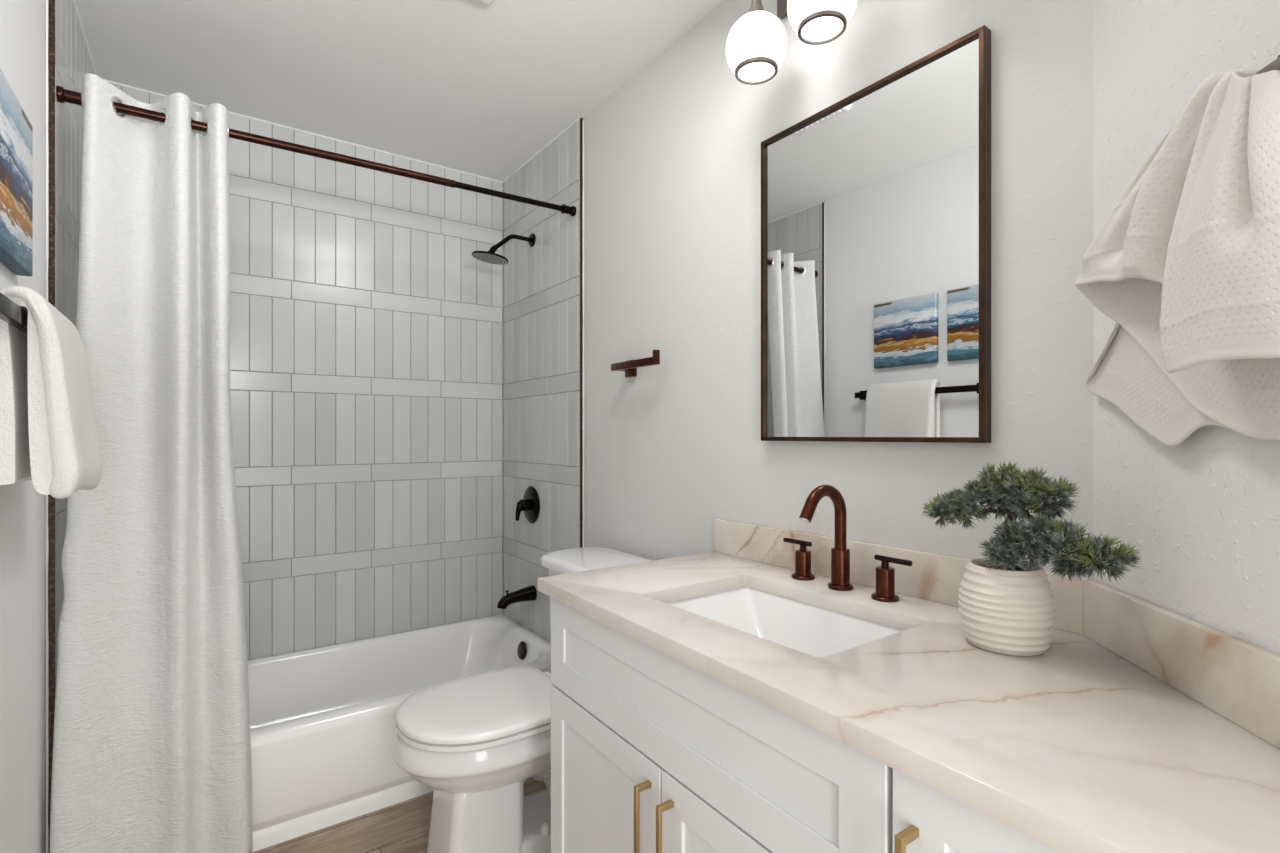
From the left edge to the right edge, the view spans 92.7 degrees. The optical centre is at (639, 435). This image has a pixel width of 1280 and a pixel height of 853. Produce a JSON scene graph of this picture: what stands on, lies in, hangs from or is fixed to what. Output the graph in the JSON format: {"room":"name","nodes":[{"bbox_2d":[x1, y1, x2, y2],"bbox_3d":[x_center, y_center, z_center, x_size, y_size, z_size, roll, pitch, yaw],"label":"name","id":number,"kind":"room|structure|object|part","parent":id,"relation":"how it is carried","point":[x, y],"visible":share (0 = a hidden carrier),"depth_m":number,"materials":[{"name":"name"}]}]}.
{"room":"bathroom","nodes":[
{"label":"bathroom","id":0,"kind":"room"},
{"bbox_2d":[0,0,97,852],"bbox_3d":[-0.717,-0.023,0.398,0.119,2.447,4.182,0,0,-36],"label":"wall","id":1,"kind":"structure","parent":0,"point":[24,541],"depth_m":1.38,"materials":[{"name":"white paint"}]},
{"bbox_2d":[0,293,27,333],"bbox_3d":[-1.112,-0.198,1.077,0.068,0.050,0.623,0,0,-36],"label":"towel bar","id":2,"kind":"object","parent":1,"relation":"attached to","point":[11,313],"visible":0.23,"depth_m":0.97,"materials":[{"name":"brown metal"}]},
{"bbox_2d":[0,286,102,498],"bbox_3d":[-1.108,-0.066,1.153,0.110,0.364,0.332,0,0,-36],"label":"hand towel","id":3,"kind":"object","parent":2,"relation":"hanging from","point":[49,438],"visible":0.95,"depth_m":1.03,"materials":[{"name":"white fabric"}]},
{"bbox_2d":[0,68,32,276],"bbox_3d":[-1.175,-0.483,1.128,0.026,0.313,0.311,0,0,-36],"label":"picture","id":4,"kind":"object","parent":1,"relation":"attached to","point":[16,130],"visible":1,"depth_m":1.15,"materials":[{"name":"paint"}]},
{"bbox_2d":[48,0,54,852],"bbox_3d":[-1.451,-0.029,1.504,0.015,2.418,0.004,0,0,-36],"label":"trim","id":5,"kind":"structure","parent":1,"relation":"attached to","point":[51,3],"depth_m":1.50,"materials":[{"name":"brown metal"}]},
{"bbox_2d":[56,86,575,215],"bbox_3d":[-0.869,-0.877,1.983,1.496,0.062,0.040,0,0,-36],"label":"shower curtain rod","id":6,"kind":"object","parent":1,"relation":"attached to","point":[63,95],"visible":0.77,"depth_m":1.89,"materials":[{"name":"brown metal"}]},
{"bbox_2d":[50,73,252,852],"bbox_3d":[-1.278,0.115,1.628,0.412,2.080,0.203,0,0,-36],"label":"shower curtain","id":7,"kind":"object","parent":6,"relation":"hanging from","point":[152,738],"visible":0.98,"depth_m":1.60,"materials":[{"name":"fabric"}]},
{"bbox_2d":[104,79,502,659],"bbox_3d":[-1.309,-0.023,2.596,1.720,2.447,0.119,0,0,-36],"label":"wall","id":8,"kind":"structure","parent":0,"point":[366,327],"depth_m":2.60,"materials":[{"name":"grey tile"}]},
{"bbox_2d":[252,777,546,852],"bbox_3d":[-0.081,1.250,0.885,1.820,0.100,4.432,0,0,-36],"label":"floor","id":9,"kind":"structure","parent":0,"point":[403,827],"depth_m":1.84,"materials":[{"name":"wood"}]},
{"bbox_2d":[247,614,550,851],"bbox_3d":[-1.060,1.037,2.249,1.495,0.334,0.746,0,0,-36],"label":"bathtub","id":10,"kind":"object","parent":9,"relation":"on","point":[323,719],"visible":0.41,"depth_m":2.07,"materials":[{"name":"white ceramic"}]},
{"bbox_2d":[247,614,550,739],"bbox_3d":[-1.063,1.005,2.253,1.495,0.270,0.736,0,0,-36],"label":"basin","id":11,"kind":"object","parent":10,"relation":"in","point":[353,690],"depth_m":2.51,"materials":[{"name":"white ceramic"}]},
{"bbox_2d":[393,547,653,852],"bbox_3d":[-0.327,0.798,1.819,0.770,0.803,0.474,0,0,-36],"label":"toilet","id":12,"kind":"object","parent":9,"relation":"on","point":[475,740],"visible":0.63,"depth_m":1.64,"materials":[{"name":"white ceramic"}]},
{"bbox_3d":[-0.444,0.782,1.734,0.464,0.018,0.408,0,0,-36],"label":"seat","id":13,"kind":"part","parent":12,"relation":"part of","materials":[{"name":"white plastic"}]},
{"bbox_3d":[-0.443,0.759,1.735,0.467,0.028,0.409,0,0,-36],"label":"lid","id":14,"kind":"part","parent":12,"relation":"part of","materials":[{"name":"white plastic"}]},
{"bbox_3d":[-0.119,0.619,1.967,0.230,0.372,0.424,0,0,-36],"label":"tank","id":15,"kind":"part","parent":12,"relation":"part of","materials":[{"name":"white ceramic"}]},
{"bbox_3d":[-0.124,0.416,1.964,0.271,0.039,0.474,0,0,-36],"label":"tank lid","id":16,"kind":"part","parent":12,"relation":"part of","materials":[{"name":"white ceramic"}]},
{"bbox_2d":[551,597,892,852],"bbox_3d":[0.250,0.781,1.198,0.581,0.838,0.888,0,0,-36],"label":"vanity cabinet","id":17,"kind":"object","parent":9,"relation":"on","point":[651,752],"visible":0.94,"depth_m":1.01,"materials":[{"name":"white paint"}]},
{"bbox_3d":[-0.078,0.837,1.242,0.020,0.516,0.433,0,0,-34],"label":"door","id":18,"kind":"part","parent":17,"relation":"part of","materials":[{"name":"white paint"}]},
{"bbox_3d":[0.005,0.693,1.073,0.032,0.160,0.010,0,0,-36],"label":"handle","id":19,"kind":"part","parent":17,"relation":"part of","materials":[{"name":"gold metal"}]},
{"bbox_3d":[0.042,0.694,1.018,0.032,0.160,0.010,0,0,-36],"label":"handle","id":20,"kind":"part","parent":17,"relation":"part of","materials":[{"name":"gold metal"}]},
{"bbox_3d":[0.167,0.837,0.879,0.020,0.516,0.434,0,0,-34],"label":"door","id":21,"kind":"part","parent":17,"relation":"part of","materials":[{"name":"white paint"}]},
{"bbox_2d":[538,519,1279,852],"bbox_3d":[0.409,0.300,0.974,0.618,0.123,1.486,0,0,-36],"label":"countertop","id":22,"kind":"structure","parent":17,"relation":"on","point":[1142,726],"depth_m":0.77,"materials":[{"name":"beige stone"}]},
{"bbox_2d":[666,587,903,657],"bbox_3d":[0.260,0.426,1.185,0.371,0.126,0.517,0,0,-36],"label":"sink","id":23,"kind":"object","parent":22,"relation":"in","point":[812,630],"visible":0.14,"depth_m":1.33,"materials":[{"name":"white ceramic"}]},
{"bbox_2d":[783,485,911,602],"bbox_3d":[0.398,0.218,1.300,0.164,0.227,0.329,0,0,-36],"label":"faucet","id":24,"kind":"object","parent":22,"relation":"on","point":[840,554],"visible":1,"depth_m":1.31,"materials":[{"name":"red metal"}]},
{"bbox_3d":[0.370,0.251,1.435,0.011,0.011,0.078,0,0,-36],"label":"lever","id":25,"kind":"part","parent":24,"relation":"part of","materials":[{"name":"brown metal"}]},
{"bbox_3d":[0.380,0.300,1.421,0.053,0.064,0.053,0,0,-36],"label":"handle","id":26,"kind":"part","parent":24,"relation":"part of","materials":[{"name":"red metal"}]},
{"bbox_3d":[0.380,0.263,1.421,0.015,0.018,0.015,0,0,-36],"label":"stem","id":27,"kind":"part","parent":24,"relation":"part of","materials":[{"name":"brown metal"}]},
{"bbox_3d":[0.389,0.178,1.293,0.141,0.147,0.025,0,0,-36],"label":"spout","id":28,"kind":"part","parent":24,"relation":"part of","materials":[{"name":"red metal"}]},
{"bbox_3d":[0.436,0.289,1.327,0.053,0.086,0.053,0,0,-36],"label":"spout","id":29,"kind":"part","parent":24,"relation":"part of","materials":[{"name":"red metal"}]},
{"bbox_3d":[0.497,0.300,1.238,0.053,0.064,0.053,0,0,-36],"label":"handle","id":30,"kind":"part","parent":24,"relation":"part of","materials":[{"name":"red metal"}]},
{"bbox_3d":[0.497,0.263,1.238,0.015,0.018,0.015,0,0,-36],"label":"stem","id":31,"kind":"part","parent":24,"relation":"part of","materials":[{"name":"brown metal"}]},
{"bbox_3d":[0.507,0.251,1.224,0.011,0.011,0.078,0,0,-36],"label":"lever","id":32,"kind":"part","parent":24,"relation":"part of","materials":[{"name":"brown metal"}]},
{"bbox_2d":[958,558,1056,655],"bbox_3d":[0.579,0.268,0.967,0.134,0.128,0.134,0,0,-36],"label":"pot","id":33,"kind":"object","parent":22,"relation":"on","point":[1006,609],"depth_m":0.92,"materials":[{"name":"ceramic"}]},
{"bbox_2d":[921,461,1141,655],"bbox_3d":[0.582,0.186,0.943,0.154,0.292,0.327,0,0,-36],"label":"bonsai","id":34,"kind":"object","parent":22,"relation":"on","point":[1007,606],"visible":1,"depth_m":0.91,"materials":[{"name":"plant"}]},
{"bbox_2d":[893,769,1059,852],"bbox_3d":[0.606,0.781,0.622,0.513,0.838,0.482,0,0,-36],"label":"vanity cabinet","id":35,"kind":"object","parent":9,"relation":"on","point":[926,819],"visible":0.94,"depth_m":0.64,"materials":[{"name":"white paint"}]},
{"bbox_3d":[0.286,0.505,0.655,0.032,0.160,0.010,0,0,-36],"label":"handle","id":36,"kind":"part","parent":35,"relation":"part of","materials":[{"name":"gold metal"}]},
{"bbox_2d":[76,0,723,181],"bbox_3d":[-0.081,-1.290,0.885,1.820,0.100,4.432,0,0,-36],"label":"ceiling","id":37,"kind":"structure","parent":0,"point":[476,87],"depth_m":2.02,"materials":[{"name":"white paint"}]},
{"bbox_2d":[479,0,493,3],"bbox_3d":[-0.454,-1.226,1.551,0.270,0.027,0.270,0,0,-36],"label":"ceiling vent","id":38,"kind":"object","parent":37,"relation":"in","point":[484,1],"visible":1,"depth_m":1.71,"materials":[{"name":"white plastic"}]},
{"bbox_2d":[503,0,1092,642],"bbox_3d":[0.078,-0.023,2.037,0.118,2.446,2.445,0,0,-36],"label":"wall","id":39,"kind":"structure","parent":0,"point":[672,157],"depth_m":1.76,"materials":[{"name":"white paint"}]},
{"bbox_2d":[471,233,535,264],"bbox_3d":[-0.591,-0.821,2.641,0.276,0.158,0.156,0,0,-36],"label":"shower","id":40,"kind":"object","parent":39,"relation":"attached to","point":[490,256],"visible":1,"depth_m":2.62,"materials":[{"name":"brown metal"}]},
{"bbox_3d":[-0.554,-0.838,2.667,0.182,0.083,0.019,0,0,-36],"label":"arm","id":41,"kind":"part","parent":40,"relation":"part of","materials":[{"name":"brown metal"}]},
{"bbox_2d":[497,585,536,608],"bbox_3d":[-0.542,0.706,2.664,0.169,0.079,0.068,0,0,-36],"label":"tub spout","id":42,"kind":"object","parent":39,"relation":"attached to","point":[529,593],"visible":1,"depth_m":2.65,"materials":[{"name":"brown metal"}]},
{"bbox_2d":[515,486,539,522],"bbox_3d":[-0.516,0.310,2.707,0.078,0.166,0.166,0,0,-36],"label":"shower valve","id":43,"kind":"object","parent":39,"relation":"attached to","point":[530,503],"visible":1,"depth_m":2.69,"materials":[{"name":"brown metal"}]},
{"bbox_3d":[-0.528,0.329,2.698,0.047,0.094,0.034,0,0,-36],"label":"lever","id":44,"kind":"part","parent":43,"relation":"part of","materials":[{"name":"brown metal"}]},
{"bbox_2d":[580,118,582,547],"bbox_3d":[-0.228,-0.029,2.382,0.014,2.418,0.004,0,0,-36],"label":"trim","id":45,"kind":"structure","parent":39,"relation":"attached to","point":[581,119],"depth_m":2.38,"materials":[{"name":"brown metal"}]},
{"bbox_2d":[611,350,659,377],"bbox_3d":[0.002,-0.234,2.011,0.072,0.064,0.251,0,0,-36],"label":"toilet paper holder","id":46,"kind":"object","parent":39,"relation":"attached to","point":[630,367],"visible":1,"depth_m":1.99,"materials":[{"name":"brown metal"}]},
{"bbox_3d":[-0.032,-0.231,2.107,0.014,0.057,0.055,0,0,-36],"label":"wall plate","id":47,"kind":"part","parent":46,"relation":"part of","materials":[{"name":"red metal"}]},
{"bbox_2d":[726,0,856,84],"bbox_3d":[0.414,-1.000,1.321,0.207,0.270,0.525,0,0,-36],"label":"vanity light","id":48,"kind":"object","parent":39,"relation":"attached to","point":[756,44],"visible":1,"depth_m":1.39,"materials":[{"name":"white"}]},
{"bbox_2d":[738,62,773,81],"bbox_3d":[0.278,-0.871,1.457,0.088,0.004,0.088,0,0,-36],"label":"diffuser","id":49,"kind":"object","parent":48,"relation":"attached to","point":[747,71],"depth_m":1.46,"materials":[{"name":"white glass"}]},
{"bbox_3d":[0.278,-0.933,1.457,0.145,0.123,0.145,0,0,-36],"label":"lamp shade","id":50,"kind":"part","parent":48,"relation":"part of","materials":[{"name":"white glass"}]},
{"bbox_3d":[0.490,-1.100,1.373,0.022,0.070,0.460,0,0,-36],"label":"plate","id":51,"kind":"part","parent":48,"relation":"part of","materials":[{"name":"brown metal"}]},
{"bbox_3d":[0.388,-0.933,1.303,0.145,0.123,0.145,0,0,-36],"label":"lamp shade","id":52,"kind":"part","parent":48,"relation":"part of","materials":[{"name":"white glass"}]},
{"bbox_2d":[801,16,842,40],"bbox_3d":[0.388,-0.871,1.303,0.088,0.004,0.088,0,0,-36],"label":"diffuser","id":53,"kind":"object","parent":48,"relation":"attached to","point":[813,28],"depth_m":1.30,"materials":[{"name":"white glass"}]},
{"bbox_2d":[761,25,990,442],"bbox_3d":[0.488,-0.375,1.371,0.028,0.778,0.560,0,0,-36],"label":"wall mirror","id":54,"kind":"object","parent":39,"relation":"attached to","point":[876,204],"visible":1,"depth_m":1.32,"materials":[{"name":"brown metal"}]},
{"bbox_2d":[715,519,1091,634],"bbox_3d":[0.485,0.285,1.383,0.020,0.093,0.905,0,0,-36],"label":"backsplash","id":55,"kind":"structure","parent":39,"relation":"attached to","point":[936,577],"depth_m":1.33,"materials":[{"name":"beige stone"}]},
{"bbox_2d":[1093,0,1279,654],"bbox_3d":[0.737,-0.020,0.636,0.085,2.440,0.905,0,0,9],"label":"wall","id":56,"kind":"structure","parent":0,"point":[1201,513],"depth_m":0.82,"materials":[{"name":"white paint"}]},
{"bbox_2d":[1083,579,1279,748],"bbox_3d":[0.682,0.285,0.626,0.019,0.093,0.799,0,0,9],"label":"backsplash","id":57,"kind":"structure","parent":56,"relation":"attached to","point":[1238,679],"depth_m":0.77,"materials":[{"name":"beige stone"}]},
{"bbox_2d":[1255,55,1279,74],"bbox_3d":[0.638,-0.338,0.549,0.082,0.049,0.093,0,0,9],"label":"robe hook","id":58,"kind":"object","parent":56,"relation":"attached to","point":[1275,65],"visible":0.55,"depth_m":0.58,"materials":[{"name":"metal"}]},
{"bbox_2d":[1074,70,1279,446],"bbox_3d":[0.644,-0.190,0.747,0.112,0.410,0.552,0,0,10],"label":"hand towel","id":59,"kind":"object","parent":58,"relation":"hanging from","point":[1185,264],"visible":1,"depth_m":0.65,"materials":[{"name":"white fabric"}]}
]}

